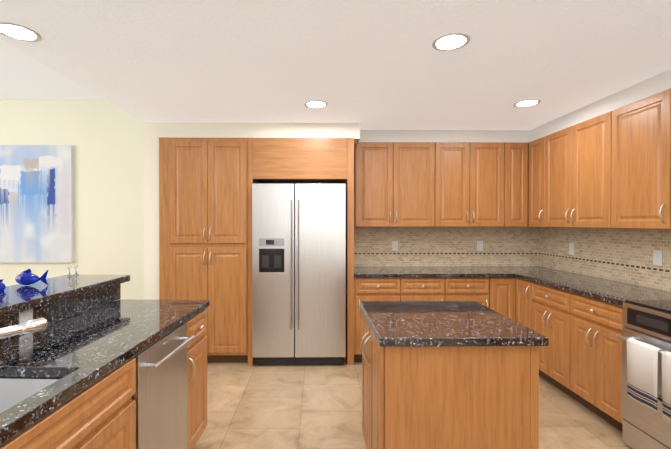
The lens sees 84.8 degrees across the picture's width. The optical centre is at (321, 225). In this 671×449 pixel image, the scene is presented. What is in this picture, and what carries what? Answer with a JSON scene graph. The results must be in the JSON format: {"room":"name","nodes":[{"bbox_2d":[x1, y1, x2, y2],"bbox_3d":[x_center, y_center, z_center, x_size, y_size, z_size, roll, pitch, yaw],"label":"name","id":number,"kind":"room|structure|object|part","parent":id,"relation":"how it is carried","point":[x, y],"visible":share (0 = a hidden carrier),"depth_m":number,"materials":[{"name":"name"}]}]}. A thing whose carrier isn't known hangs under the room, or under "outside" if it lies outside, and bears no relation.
{"room":"kitchen","nodes":[
{"label":"kitchen","id":0,"kind":"room"},
{"bbox_2d":[0,39,103,99],"bbox_3d":[-4.412,-1.472,0.723,5.346,0.100,7.150,0,0,-1],"label":"ceiling","id":1,"kind":"structure","parent":0,"point":[23,76],"depth_m":3.70,"materials":[{"name":"white paint"}]},
{"bbox_2d":[0,100,143,299],"bbox_3d":[-4.402,-0.029,4.258,5.246,2.830,0.100,0,0,-1],"label":"wall","id":2,"kind":"structure","parent":0,"point":[105,138],"depth_m":4.22,"materials":[{"name":"white paint"}]},
{"bbox_2d":[0,145,73,262],"bbox_3d":[-3.509,-0.246,4.193,1.330,1.335,0.045,0,0,-1],"label":"painting","id":3,"kind":"object","parent":2,"relation":"attached to","point":[35,203],"depth_m":4.17},
{"bbox_3d":[-3.509,-0.246,4.193,1.330,1.335,0.044,0,0,-1],"label":"painting","id":4,"kind":"part","parent":3,"relation":"part of"},
{"bbox_2d":[143,122,158,299],"bbox_3d":[-1.698,0.178,3.954,0.153,2.420,0.570,0,0,-1],"label":"wall","id":5,"kind":"structure","parent":0,"point":[151,207],"depth_m":3.67,"materials":[{"name":"white paint"}]},
{"bbox_2d":[159,122,359,144],"bbox_3d":[-0.616,-0.953,3.959,2.010,0.158,0.570,0,0,-1],"label":"soffit","id":6,"kind":"structure","parent":0,"point":[246,130],"depth_m":3.67,"materials":[{"name":"white paint"}]},
{"bbox_2d":[0,0,670,129],"bbox_3d":[0.477,-1.267,0.829,4.434,0.510,7.050,0,0,-1],"label":"ceiling","id":7,"kind":"structure","parent":0,"point":[375,64],"depth_m":2.22,"materials":[{"name":"white paint"}]},
{"bbox_2d":[0,22,40,41],"bbox_3d":[-1.599,-1.016,1.933,0.200,0.007,0.200,0,0,-1],"label":"recessed light","id":8,"kind":"object","parent":7,"relation":"in","point":[17,31],"visible":1,"depth_m":1.93,"materials":[{"name":"white"}]},
{"bbox_2d":[304,100,327,108],"bbox_3d":[-0.042,-1.023,3.110,0.200,0.007,0.200,0,0,-1],"label":"recessed light","id":9,"kind":"object","parent":7,"relation":"in","point":[315,104],"visible":1,"depth_m":3.10,"materials":[{"name":"white"}]},
{"bbox_2d":[432,33,469,50],"bbox_3d":[0.720,-1.016,2.038,0.200,0.007,0.200,0,0,-1],"label":"recessed light","id":10,"kind":"object","parent":7,"relation":"in","point":[450,41],"visible":1,"depth_m":2.03,"materials":[{"name":"white"}]},
{"bbox_2d":[514,99,540,106],"bbox_3d":[1.729,-1.023,3.080,0.200,0.007,0.200,0,0,-1],"label":"recessed light","id":11,"kind":"object","parent":7,"relation":"in","point":[528,103],"visible":1,"depth_m":3.08,"materials":[{"name":"white"}]},
{"bbox_2d":[193,357,631,448],"bbox_3d":[-2.195,1.438,0.766,9.780,0.060,7.150,0,0,-1],"label":"floor","id":12,"kind":"structure","parent":0,"point":[253,406],"depth_m":2.74,"materials":[{"name":"tile"}]},
{"bbox_2d":[0,377,131,448],"bbox_3d":[-1.053,0.967,1.416,0.546,0.874,0.206,0,0,2],"label":"base cabinet","id":13,"kind":"object","parent":12,"relation":"on","point":[129,399],"depth_m":1.31,"materials":[{"name":"brown wood"}]},
{"bbox_2d":[0,275,129,317],"bbox_3d":[-1.540,0.358,-0.031,0.423,0.040,4.887,0,0,2],"label":"peninsula bar","id":14,"kind":"object","parent":13,"relation":"on","point":[16,298],"visible":1,"depth_m":1.87,"materials":[{"name":"stone"}]},
{"bbox_2d":[0,279,5,290],"bbox_3d":[-1.597,0.298,1.828,0.042,0.056,0.042,0,0,2],"label":"vase","id":15,"kind":"object","parent":14,"relation":"on","point":[2,286],"visible":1,"depth_m":1.82,"materials":[{"name":"blue glass"}]},
{"bbox_2d":[19,309,32,334],"bbox_3d":[-1.334,0.428,1.660,0.007,0.116,0.072,0,0,2],"label":"electrical outlet","id":16,"kind":"object","parent":14,"relation":"attached to","point":[26,315],"visible":0.42,"depth_m":1.65,"materials":[{"name":"white plastic"}]},
{"bbox_2d":[15,269,47,284],"bbox_3d":[-1.565,0.278,1.987,0.180,0.091,0.059,0,0,2],"label":"fish","id":17,"kind":"object","parent":14,"relation":"on","point":[27,277],"visible":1,"depth_m":1.97},
{"bbox_2d":[0,309,206,448],"bbox_3d":[-0.758,0.917,1.250,0.056,0.747,2.214,0,0,2],"label":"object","id":18,"kind":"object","parent":13,"relation":"attached to","point":[73,421],"depth_m":1.34,"materials":[{"name":"brown wood"}]},
{"bbox_2d":[0,299,209,444],"bbox_3d":[-1.099,0.519,-0.045,0.590,0.038,4.887,0,0,2],"label":"countertop","id":19,"kind":"structure","parent":13,"relation":"on","point":[77,354],"depth_m":1.47,"materials":[{"name":"stone"}]},
{"bbox_2d":[0,317,47,338],"bbox_3d":[-1.095,0.367,0.949,0.360,0.251,0.588,0,0,2],"label":"faucet","id":20,"kind":"object","parent":19,"relation":"on","point":[33,326],"visible":1,"depth_m":1.17,"materials":[{"name":"silver metal"}]},
{"bbox_2d":[0,378,58,412],"bbox_3d":[-1.016,0.635,0.866,0.333,0.204,0.808,0,0,2],"label":"sink","id":21,"kind":"object","parent":19,"relation":"in","point":[13,392],"visible":0.05,"depth_m":1.27,"materials":[{"name":"silver metal"}]},
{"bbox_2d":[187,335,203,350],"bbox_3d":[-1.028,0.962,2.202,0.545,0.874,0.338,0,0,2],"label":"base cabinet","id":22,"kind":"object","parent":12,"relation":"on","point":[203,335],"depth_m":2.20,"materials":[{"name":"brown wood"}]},
{"bbox_2d":[132,323,194,448],"bbox_3d":[-0.990,0.915,1.774,0.607,0.772,0.504,0,0,2],"label":"dishwasher","id":23,"kind":"object","parent":22,"relation":"in","point":[159,396],"visible":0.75,"depth_m":1.72,"materials":[{"name":"grey metal"}]},
{"bbox_2d":[159,137,247,362],"bbox_3d":[-1.170,0.259,3.912,0.871,2.260,0.664,0,0,-1],"label":"pantry","id":24,"kind":"object","parent":12,"relation":"on","point":[203,225],"visible":0.88,"depth_m":3.62,"materials":[{"name":"brown wood"}]},
{"bbox_2d":[252,184,345,364],"bbox_3d":[-0.219,0.489,3.885,0.911,1.800,0.726,0,0,-1],"label":"fridge","id":25,"kind":"object","parent":12,"relation":"on","point":[298,274],"visible":1,"depth_m":3.59,"materials":[{"name":"grey metal"}]},
{"bbox_2d":[247,138,353,364],"bbox_3d":[-0.204,0.258,3.950,1.058,2.260,0.608,0,0,-1],"label":"surround","id":26,"kind":"object","parent":12,"relation":"on","point":[294,161],"visible":0.77,"depth_m":3.65,"materials":[{"name":"brown wood"}]},
{"bbox_2d":[354,277,401,361],"bbox_3d":[0.556,0.951,3.953,0.458,0.874,0.628,0,0,-1],"label":"base cabinet","id":27,"kind":"object","parent":12,"relation":"on","point":[365,289],"depth_m":3.64,"materials":[{"name":"brown wood"}]},
{"bbox_2d":[402,278,445,300],"bbox_3d":[1.007,0.951,3.958,0.444,0.874,0.628,0,0,-1],"label":"base cabinet","id":28,"kind":"object","parent":12,"relation":"on","point":[413,289],"depth_m":3.64,"materials":[{"name":"brown wood"}]},
{"bbox_2d":[361,312,538,448],"bbox_3d":[0.591,0.963,1.978,0.745,0.874,0.703,0,0,-1],"label":"kitchen island","id":29,"kind":"object","parent":12,"relation":"on","point":[463,397],"visible":0.73,"depth_m":1.63,"materials":[{"name":"brown wood"}]},
{"bbox_2d":[360,301,548,346],"bbox_3d":[0.621,0.506,1.977,0.740,0.038,0.760,0,0,-1],"label":"island countertop","id":30,"kind":"structure","parent":29,"relation":"on","point":[426,323],"depth_m":1.79,"materials":[{"name":"stone"}]},
{"bbox_2d":[446,277,489,307],"bbox_3d":[1.452,0.951,3.963,0.445,0.874,0.628,0,0,-1],"label":"base cabinet","id":31,"kind":"object","parent":12,"relation":"on","point":[477,290],"depth_m":3.65,"materials":[{"name":"brown wood"}]},
{"bbox_2d":[490,277,515,320],"bbox_3d":[1.804,0.951,3.967,0.260,0.874,0.628,0,0,-1],"label":"base cabinet","id":32,"kind":"object","parent":12,"relation":"on","point":[497,294],"depth_m":3.65,"materials":[{"name":"brown wood"}]},
{"bbox_2d":[516,278,527,326],"bbox_3d":[2.248,0.954,3.530,0.628,0.874,0.293,0,0,-1],"label":"base cabinet","id":33,"kind":"object","parent":12,"relation":"on","point":[521,285],"depth_m":3.53,"materials":[{"name":"brown wood"}]},
{"bbox_2d":[528,281,567,394],"bbox_3d":[2.253,0.956,3.126,0.628,0.874,0.514,0,0,-1],"label":"base cabinet","id":34,"kind":"object","parent":12,"relation":"on","point":[547,306],"depth_m":3.09,"materials":[{"name":"brown wood"}]},
{"bbox_2d":[568,292,625,431],"bbox_3d":[2.258,0.960,2.612,0.628,0.874,0.515,0,0,-1],"label":"base cabinet","id":35,"kind":"object","parent":12,"relation":"on","point":[580,358],"depth_m":2.60,"materials":[{"name":"brown wood"}]},
{"bbox_2d":[616,300,670,448],"bbox_3d":[2.158,0.939,1.969,0.622,0.924,0.758,0,0,-1],"label":"range","id":36,"kind":"object","parent":12,"relation":"on","point":[647,322],"visible":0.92,"depth_m":2.19,"materials":[{"name":"silver metal"}]},
{"bbox_2d":[627,338,662,412],"bbox_3d":[1.859,0.850,2.105,0.057,0.350,0.196,0,0,-1],"label":"hanging towel","id":37,"kind":"object","parent":36,"relation":"hanging from","point":[644,374],"visible":0.98,"depth_m":2.08,"materials":[{"name":"white fabric"}]},
{"bbox_2d":[662,351,670,423],"bbox_3d":[1.861,0.861,1.855,0.057,0.370,0.246,0,0,-1],"label":"hanging towel","id":38,"kind":"object","parent":36,"relation":"hanging from","point":[666,377],"visible":1,"depth_m":1.95,"materials":[{"name":"white fabric"}]},
{"bbox_2d":[359,69,670,142],"bbox_3d":[1.510,-0.945,0.793,2.168,0.133,6.950,0,0,-1],"label":"wall","id":39,"kind":"structure","parent":0,"point":[654,85],"depth_m":3.40,"materials":[{"name":"white paint"}]},
{"bbox_2d":[541,266,666,290],"bbox_3d":[2.644,0.198,0.812,0.100,2.420,6.950,0,0,-1],"label":"wall","id":40,"kind":"structure","parent":0,"point":[609,279],"depth_m":3.27,"materials":[{"name":"white tile"}]},
{"bbox_2d":[528,137,543,226],"bbox_3d":[2.395,-0.439,3.805,0.328,0.914,0.281,0,0,-1],"label":"upper cabinet","id":41,"kind":"object","parent":40,"relation":"attached to","point":[536,147],"depth_m":3.80,"materials":[{"name":"brown wood"}]},
{"bbox_2d":[544,112,607,228],"bbox_3d":[2.401,-0.435,3.253,0.328,0.914,0.824,0,0,-1],"label":"upper cabinet","id":42,"kind":"object","parent":40,"relation":"attached to","point":[575,156],"depth_m":3.20,"materials":[{"name":"brown wood"}]},
{"bbox_2d":[538,227,670,290],"bbox_3d":[2.588,0.266,0.812,0.013,0.455,6.950,0,0,-1],"label":"backsplash","id":43,"kind":"structure","parent":40,"relation":"attached to","point":[623,255],"depth_m":3.23,"materials":[{"name":"tile"}]},
{"bbox_2d":[569,243,573,254],"bbox_3d":[2.545,0.240,3.727,0.007,0.116,0.072,0,0,-1],"label":"electrical outlet","id":44,"kind":"object","parent":43,"relation":"attached to","point":[571,248],"visible":1,"depth_m":3.73,"materials":[{"name":"white plastic"}]},
{"bbox_2d":[653,250,661,265],"bbox_3d":[2.555,0.245,2.787,0.007,0.116,0.072,0,0,-1],"label":"electrical outlet","id":45,"kind":"object","parent":43,"relation":"attached to","point":[657,257],"visible":1,"depth_m":2.78,"materials":[{"name":"white plastic"}]},
{"bbox_2d":[608,88,670,229],"bbox_3d":[2.408,-0.431,2.601,0.328,0.914,0.479,0,0,-1],"label":"upper cabinet","id":46,"kind":"object","parent":40,"relation":"attached to","point":[610,170],"depth_m":2.58,"materials":[{"name":"brown wood"}]},
{"bbox_3d":[0.438,0.176,4.313,4.434,2.420,0.100,0,0,-1],"label":"wall","id":47,"kind":"structure","parent":0,"visible":0},
{"bbox_2d":[354,142,437,226],"bbox_3d":[0.792,-0.441,4.097,0.859,0.914,0.328,0,0,-1],"label":"upper cabinet","id":48,"kind":"object","parent":47,"relation":"attached to","point":[396,183],"depth_m":3.94,"materials":[{"name":"brown wood"}]},
{"bbox_2d":[354,227,537,265],"bbox_3d":[1.418,0.244,4.267,2.190,0.455,0.013,0,0,-1],"label":"backsplash","id":49,"kind":"structure","parent":47,"relation":"attached to","point":[417,246],"depth_m":4.26,"materials":[{"name":"tile"}]},
{"bbox_2d":[392,241,397,250],"bbox_3d":[0.854,0.236,4.251,0.072,0.116,0.007,0,0,-1],"label":"electrical outlet","id":50,"kind":"object","parent":49,"relation":"attached to","point":[394,245],"visible":1,"depth_m":4.25,"materials":[{"name":"white plastic"}]},
{"bbox_2d":[477,241,482,250],"bbox_3d":[1.848,0.236,4.262,0.072,0.116,0.007,0,0,-1],"label":"electrical outlet","id":51,"kind":"object","parent":49,"relation":"attached to","point":[479,245],"visible":1,"depth_m":4.26,"materials":[{"name":"white plastic"}]},
{"bbox_2d":[438,142,505,226],"bbox_3d":[1.597,-0.441,4.106,0.751,0.914,0.328,0,0,-1],"label":"upper cabinet","id":52,"kind":"object","parent":47,"relation":"attached to","point":[440,184],"depth_m":3.94,"materials":[{"name":"brown wood"}]},
{"bbox_2d":[506,142,527,226],"bbox_3d":[2.100,-0.441,4.112,0.255,0.914,0.328,0,0,-1],"label":"upper cabinet","id":53,"kind":"object","parent":47,"relation":"attached to","point":[516,153],"depth_m":3.95,"materials":[{"name":"brown wood"}]},
{"bbox_3d":[2.275,0.979,-0.533,0.664,0.874,4.238,0,0,-1],"label":"base cabinet","id":54,"kind":"object","parent":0,"visible":0},
{"bbox_2d":[354,266,549,277],"bbox_3d":[1.377,0.494,3.942,2.100,0.039,0.641,0,0,-1],"label":"countertop","id":55,"kind":"structure","parent":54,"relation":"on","point":[359,271],"depth_m":3.79,"materials":[{"name":"stone"}]},
{"bbox_2d":[514,268,670,306],"bbox_3d":[2.268,0.513,0.809,0.627,0.039,6.927,0,0,-1],"label":"countertop","id":56,"kind":"structure","parent":54,"relation":"on","point":[618,293],"depth_m":2.89,"materials":[{"name":"stone"}]}
]}

